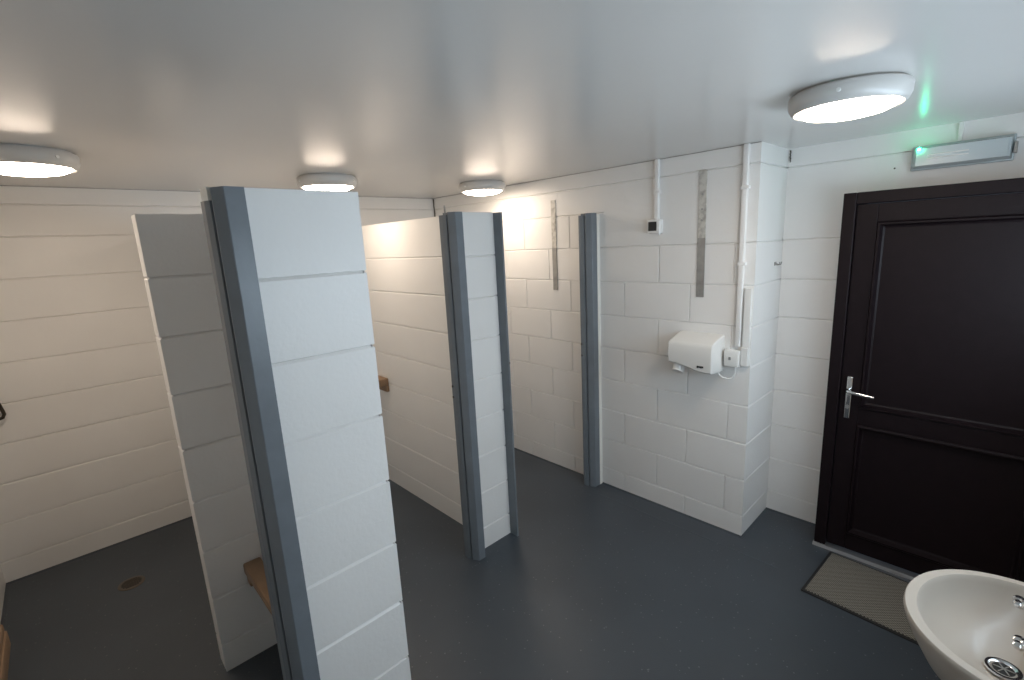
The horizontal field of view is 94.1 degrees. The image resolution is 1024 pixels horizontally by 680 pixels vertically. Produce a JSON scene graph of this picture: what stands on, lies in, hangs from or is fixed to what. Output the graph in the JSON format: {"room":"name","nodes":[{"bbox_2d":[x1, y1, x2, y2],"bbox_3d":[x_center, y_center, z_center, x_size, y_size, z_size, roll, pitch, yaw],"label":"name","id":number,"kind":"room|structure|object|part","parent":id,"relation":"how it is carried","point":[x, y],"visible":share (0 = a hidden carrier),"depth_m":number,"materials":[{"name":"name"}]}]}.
{"room":"public restroom","nodes":[
{"label":"public restroom","id":0,"kind":"room"},
{"bbox_2d":[0,565,5,623],"bbox_3d":[-1.516,0.563,0.967,0.100,2.204,4.230,-14,16,-42],"label":"wall","id":1,"kind":"structure","parent":0,"point":[2,579],"depth_m":2.61,"materials":[{"name":"white paint"}]},
{"bbox_2d":[0,584,9,626],"bbox_3d":[-1.456,1.622,1.261,0.014,0.008,4.130,-14,16,-42],"label":"baseboard","id":2,"kind":"structure","parent":1,"relation":"attached to","point":[5,601],"depth_m":2.56,"materials":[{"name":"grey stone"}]},
{"bbox_2d":[0,624,10,679],"bbox_3d":[-1.616,1.181,1.409,0.135,0.097,1.000,-14,16,-42],"label":"wooden bench","id":3,"kind":"object","parent":1,"relation":"attached to","point":[5,645],"visible":1,"depth_m":1.71,"materials":[{"name":"brown wood"}]},
{"bbox_2d":[0,185,433,582],"bbox_3d":[-1.700,0.003,3.742,3.767,2.204,0.100,-14,16,-42],"label":"wall","id":4,"kind":"structure","parent":0,"point":[90,461],"depth_m":2.85,"materials":[{"name":"white paint"}]},
{"bbox_2d":[0,403,5,419],"bbox_3d":[-2.842,0.377,2.583,0.129,0.142,0.048,-14,16,-42],"label":"towel ring","id":5,"kind":"object","parent":4,"relation":"attached to","point":[2,410],"visible":1,"depth_m":2.61,"materials":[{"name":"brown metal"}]},
{"bbox_2d":[6,516,191,583],"bbox_3d":[-1.754,1.120,3.784,3.156,0.008,0.014,-14,16,-42],"label":"baseboard","id":6,"kind":"structure","parent":4,"relation":"attached to","point":[190,517],"depth_m":2.98,"materials":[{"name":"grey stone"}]},
{"bbox_2d":[4,449,940,679],"bbox_3d":[-0.177,1.356,2.466,3.767,0.080,4.330,-14,16,-42],"label":"floor","id":7,"kind":"structure","parent":0,"point":[591,585],"depth_m":2.38,"materials":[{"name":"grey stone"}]},
{"bbox_2d":[118,575,144,590],"bbox_3d":[-2.140,1.367,2.682,0.124,0.004,0.124,-14,16,-42],"label":"floor drain","id":8,"kind":"object","parent":7,"relation":"on","point":[135,581],"visible":1,"depth_m":2.68,"materials":[{"name":"brown metal"}]},
{"bbox_2d":[131,188,410,679],"bbox_3d":[-1.402,0.421,2.298,0.424,1.936,2.463,-14,16,-42],"label":"wall","id":9,"kind":"structure","parent":7,"relation":"on","point":[308,245],"depth_m":1.49,"materials":[{"name":"white paint"}]},
{"bbox_2d":[243,557,271,614],"bbox_3d":[-0.855,1.049,1.869,0.154,0.097,0.749,-14,16,-42],"label":"wooden bench","id":10,"kind":"object","parent":9,"relation":"attached to","point":[254,571],"visible":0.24,"depth_m":1.99,"materials":[{"name":"brown wood"}]},
{"bbox_2d":[200,186,319,679],"bbox_3d":[-0.653,0.580,1.340,0.075,1.936,0.099,-14,16,-42],"label":"door frame","id":11,"kind":"structure","parent":9,"relation":"attached to","point":[224,208],"depth_m":1.24,"materials":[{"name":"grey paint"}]},
{"bbox_2d":[362,212,510,547],"bbox_3d":[-0.775,0.177,3.335,0.261,1.936,1.802,-14,16,-42],"label":"wall","id":12,"kind":"structure","parent":7,"relation":"on","point":[404,270],"depth_m":3.02,"materials":[{"name":"white paint"}]},
{"bbox_2d":[378,375,388,391],"bbox_3d":[-1.106,0.303,3.641,0.068,0.100,0.535,-14,16,-42],"label":"wooden shelf","id":13,"kind":"object","parent":12,"relation":"attached to","point":[383,382],"visible":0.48,"depth_m":3.46,"materials":[{"name":"brown wood"}]},
{"bbox_2d":[439,212,485,560],"bbox_3d":[-0.263,0.310,2.568,0.080,1.933,0.097,-14,16,-42],"label":"door frame","id":14,"kind":"structure","parent":12,"relation":"attached to","point":[450,223],"depth_m":2.53,"materials":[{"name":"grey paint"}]},
{"bbox_2d":[493,212,518,536],"bbox_3d":[-0.031,0.254,2.786,0.043,1.933,0.096,-14,16,-42],"label":"door frame","id":15,"kind":"structure","parent":12,"relation":"attached to","point":[497,217],"depth_m":2.74,"materials":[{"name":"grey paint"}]},
{"bbox_2d":[801,552,918,644],"bbox_3d":[1.803,1.247,2.281,0.428,0.010,0.618,-12,15,-39],"label":"door mat","id":16,"kind":"object","parent":7,"relation":"on","point":[874,596],"visible":0.54,"depth_m":2.34,"materials":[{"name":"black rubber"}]},
{"bbox_2d":[0,0,1023,198],"bbox_3d":[-0.289,-0.879,2.008,3.767,0.080,4.330,-14,16,-42],"label":"ceiling","id":17,"kind":"structure","parent":0,"point":[403,98],"depth_m":1.29,"materials":[{"name":"white paint"}]},
{"bbox_2d":[0,143,80,176],"bbox_3d":[-1.872,-0.676,1.825,0.340,0.088,0.336,-14,16,-42],"label":"ceiling light","id":18,"kind":"object","parent":17,"relation":"attached to","point":[22,160],"visible":1,"depth_m":1.76,"materials":[{"name":"grey plastic"}]},
{"bbox_2d":[0,162,72,176],"bbox_3d":[-1.870,-0.651,1.831,0.279,0.036,0.279,-14,16,-42],"label":"diffuser","id":19,"kind":"object","parent":18,"relation":"attached to","point":[23,169],"depth_m":1.79,"materials":[{"name":"white plastic"}]},
{"bbox_2d":[296,173,356,190],"bbox_3d":[-1.090,-0.919,2.816,0.340,0.088,0.336,-14,16,-42],"label":"ceiling light","id":20,"kind":"object","parent":17,"relation":"attached to","point":[312,181],"visible":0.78,"depth_m":2.70,"materials":[{"name":"grey plastic"}]},
{"bbox_2d":[303,185,352,190],"bbox_3d":[-1.087,-0.894,2.823,0.279,0.036,0.279,-14,16,-42],"label":"diffuser","id":21,"kind":"object","parent":20,"relation":"attached to","point":[306,187],"depth_m":2.74,"materials":[{"name":"white plastic"}]},
{"bbox_2d":[459,180,505,195],"bbox_3d":[-0.216,-1.094,3.457,0.340,0.088,0.336,-14,16,-42],"label":"ceiling light","id":22,"kind":"object","parent":17,"relation":"attached to","point":[477,187],"visible":1,"depth_m":3.34,"materials":[{"name":"grey plastic"}]},
{"bbox_2d":[463,189,501,195],"bbox_3d":[-0.214,-1.069,3.464,0.279,0.036,0.279,-14,16,-42],"label":"diffuser","id":23,"kind":"object","parent":22,"relation":"attached to","point":[474,192],"depth_m":3.38,"materials":[{"name":"white plastic"}]},
{"bbox_2d":[788,72,915,122],"bbox_3d":[1.084,-0.767,1.544,0.340,0.088,0.336,-14,16,-42],"label":"ceiling light","id":24,"kind":"object","parent":17,"relation":"attached to","point":[857,96],"visible":1,"depth_m":1.44,"materials":[{"name":"grey plastic"}]},
{"bbox_2d":[797,95,901,122],"bbox_3d":[1.087,-0.742,1.551,0.279,0.036,0.279,-14,16,-42],"label":"diffuser","id":25,"kind":"object","parent":24,"relation":"attached to","point":[850,107],"depth_m":1.49,"materials":[{"name":"white plastic"}]},
{"bbox_2d":[433,141,788,535],"bbox_3d":[0.495,-0.116,3.787,0.511,2.204,2.854,-14,16,-42],"label":"wall","id":26,"kind":"structure","parent":0,"point":[693,443],"depth_m":3.01,"materials":[{"name":"white paint"}]},
{"bbox_2d":[0,141,761,198],"bbox_3d":[-0.877,-0.873,2.333,3.156,0.003,2.854,-14,16,-42],"label":"trim","id":27,"kind":"structure","parent":26,"relation":"attached to","point":[760,141],"depth_m":2.91,"materials":[{"name":"metal"}]},
{"bbox_2d":[551,200,557,289],"bbox_3d":[0.307,-0.681,3.455,0.008,0.639,0.042,-14,16,-42],"label":"strap","id":28,"kind":"object","parent":26,"relation":"attached to","point":[553,202],"visible":1,"depth_m":3.45,"materials":[{"name":"metal"}]},
{"bbox_2d":[578,213,602,486],"bbox_3d":[0.550,0.115,3.320,0.118,1.933,0.090,-14,16,-42],"label":"door frame","id":29,"kind":"structure","parent":26,"relation":"attached to","point":[588,223],"depth_m":3.28,"materials":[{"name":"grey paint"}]},
{"bbox_2d":[647,219,662,234],"bbox_3d":[0.853,-0.672,2.845,0.047,0.090,0.082,-14,16,-42],"label":"wall sensor","id":30,"kind":"object","parent":26,"relation":"attached to","point":[653,226],"visible":1,"depth_m":2.82,"materials":[{"name":"white plastic"}]},
{"bbox_2d":[653,159,661,219],"bbox_3d":[0.854,-0.884,2.804,0.028,0.342,0.042,-14,16,-42],"label":"cable conduit","id":31,"kind":"object","parent":26,"relation":"attached to","point":[657,191],"visible":0.94,"depth_m":2.80,"materials":[{"name":"white paint"}]},
{"bbox_2d":[514,448,814,538],"bbox_3d":[0.619,0.986,3.854,0.425,0.008,3.175,-14,16,-42],"label":"baseboard","id":32,"kind":"structure","parent":26,"relation":"attached to","point":[750,527],"depth_m":3.06,"materials":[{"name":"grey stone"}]},
{"bbox_2d":[668,330,724,374],"bbox_3d":[1.053,0.087,2.740,0.164,0.239,0.260,-14,16,-42],"label":"dryer","id":33,"kind":"object","parent":26,"relation":"attached to","point":[701,352],"visible":1,"depth_m":2.68,"materials":[{"name":"white plastic"}]},
{"bbox_2d":[696,170,707,296],"bbox_3d":[1.063,-0.587,2.672,0.008,0.694,0.044,-14,16,-42],"label":"strap","id":34,"kind":"object","parent":26,"relation":"attached to","point":[703,175],"visible":1,"depth_m":2.67,"materials":[{"name":"metal"}]},
{"bbox_2d":[724,348,740,367],"bbox_3d":[1.225,0.101,2.648,0.047,0.096,0.080,-14,16,-42],"label":"box","id":35,"kind":"object","parent":26,"relation":"attached to","point":[731,356],"visible":0.96,"depth_m":2.63,"materials":[{"name":"white plastic"}]},
{"bbox_2d":[718,367,736,379],"bbox_3d":[1.202,0.186,2.672,0.101,0.075,0.012,5,14,32],"label":"power cord","id":36,"kind":"object","parent":35,"relation":"hanging from","point":[735,367],"visible":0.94,"depth_m":2.66,"materials":[{"name":"white plastic"}]},
{"bbox_2d":[735,143,750,345],"bbox_3d":[1.218,-0.481,2.519,0.028,1.052,0.042,-14,16,-42],"label":"cable conduit","id":37,"kind":"object","parent":26,"relation":"attached to","point":[745,186],"visible":1,"depth_m":2.50,"materials":[{"name":"white paint"}]},
{"bbox_2d":[740,347,749,366],"bbox_3d":[1.273,0.091,2.607,0.030,0.105,0.038,-14,16,-42],"label":"junction box","id":38,"kind":"object","parent":26,"relation":"attached to","point":[744,359],"visible":1,"depth_m":2.60,"materials":[{"name":"white plastic"}]},
{"bbox_2d":[742,288,752,347],"bbox_3d":[1.268,-0.118,2.569,0.016,0.320,0.036,-14,16,-42],"label":"cable trunking","id":39,"kind":"object","parent":26,"relation":"attached to","point":[748,291],"visible":1,"depth_m":2.56,"materials":[{"name":"white plastic"}]},
{"bbox_2d":[766,112,1023,523],"bbox_3d":[2.109,0.083,2.420,0.100,2.204,1.376,-14,16,-42],"label":"wall","id":40,"kind":"structure","parent":0,"point":[819,176],"depth_m":2.67,"materials":[{"name":"white paint"}]},
{"bbox_2d":[812,177,1023,581],"bbox_3d":[2.075,0.257,2.275,0.304,1.926,0.938,-14,16,-42],"label":"door","id":41,"kind":"structure","parent":40,"relation":"in","point":[922,465],"depth_m":2.26,"materials":[{"name":"black wood"}]},
{"bbox_3d":[1.755,0.299,2.488,0.012,0.228,0.026,-14,16,-42],"label":"plate","id":42,"kind":"part","parent":41,"relation":"part of","materials":[{"name":"silver metal"}]},
{"bbox_3d":[1.766,0.272,2.423,0.054,0.031,0.126,-14,16,-42],"label":"lever","id":43,"kind":"part","parent":41,"relation":"part of","materials":[{"name":"silver metal"}]},
{"bbox_3d":[2.055,0.781,2.335,0.063,0.627,0.649,-14,16,-42],"label":"panel","id":44,"kind":"part","parent":41,"relation":"part of","materials":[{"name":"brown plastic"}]},
{"bbox_3d":[2.012,-0.073,2.159,0.063,0.940,0.649,-14,16,-42],"label":"panel","id":45,"kind":"part","parent":41,"relation":"part of","materials":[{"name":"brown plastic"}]},
{"bbox_2d":[957,121,964,140],"bbox_3d":[2.028,-0.942,2.154,0.016,0.084,0.018,-14,16,-42],"label":"cable conduit","id":46,"kind":"object","parent":40,"relation":"attached to","point":[961,124],"visible":1,"depth_m":2.15,"materials":[{"name":"white paint"}]},
{"bbox_2d":[910,134,1018,170],"bbox_3d":[2.020,-0.841,2.144,0.078,0.108,0.352,-14,16,-42],"label":"emergency light","id":47,"kind":"object","parent":40,"relation":"attached to","point":[1001,148],"visible":1,"depth_m":2.12,"materials":[{"name":"grey"}]},
{"bbox_3d":[1.254,0.476,0.710,3.767,2.204,0.160,-14,16,-42],"label":"wall","id":48,"kind":"structure","parent":0,"visible":0},
{"bbox_2d":[903,569,1023,679],"bbox_3d":[1.227,0.874,1.170,0.482,0.359,0.443,-14,16,-42],"label":"basin","id":49,"kind":"object","parent":48,"relation":"attached to","point":[964,623],"visible":0.98,"depth_m":1.27,"materials":[{"name":"beige ceramic"}]},
{"bbox_2d":[1011,635,1023,650],"bbox_3d":[1.150,0.694,1.034,0.044,0.060,0.097,-14,16,-42],"label":"tap","id":50,"kind":"object","parent":49,"relation":"on","point":[1017,643],"visible":1,"depth_m":1.05,"materials":[{"name":"silver metal"}]},
{"bbox_2d":[1012,595,1023,608],"bbox_3d":[1.270,0.664,1.146,0.044,0.060,0.097,-14,16,-42],"label":"tap","id":51,"kind":"object","parent":49,"relation":"on","point":[1018,601],"visible":1,"depth_m":1.16,"materials":[{"name":"silver metal"}]}
]}

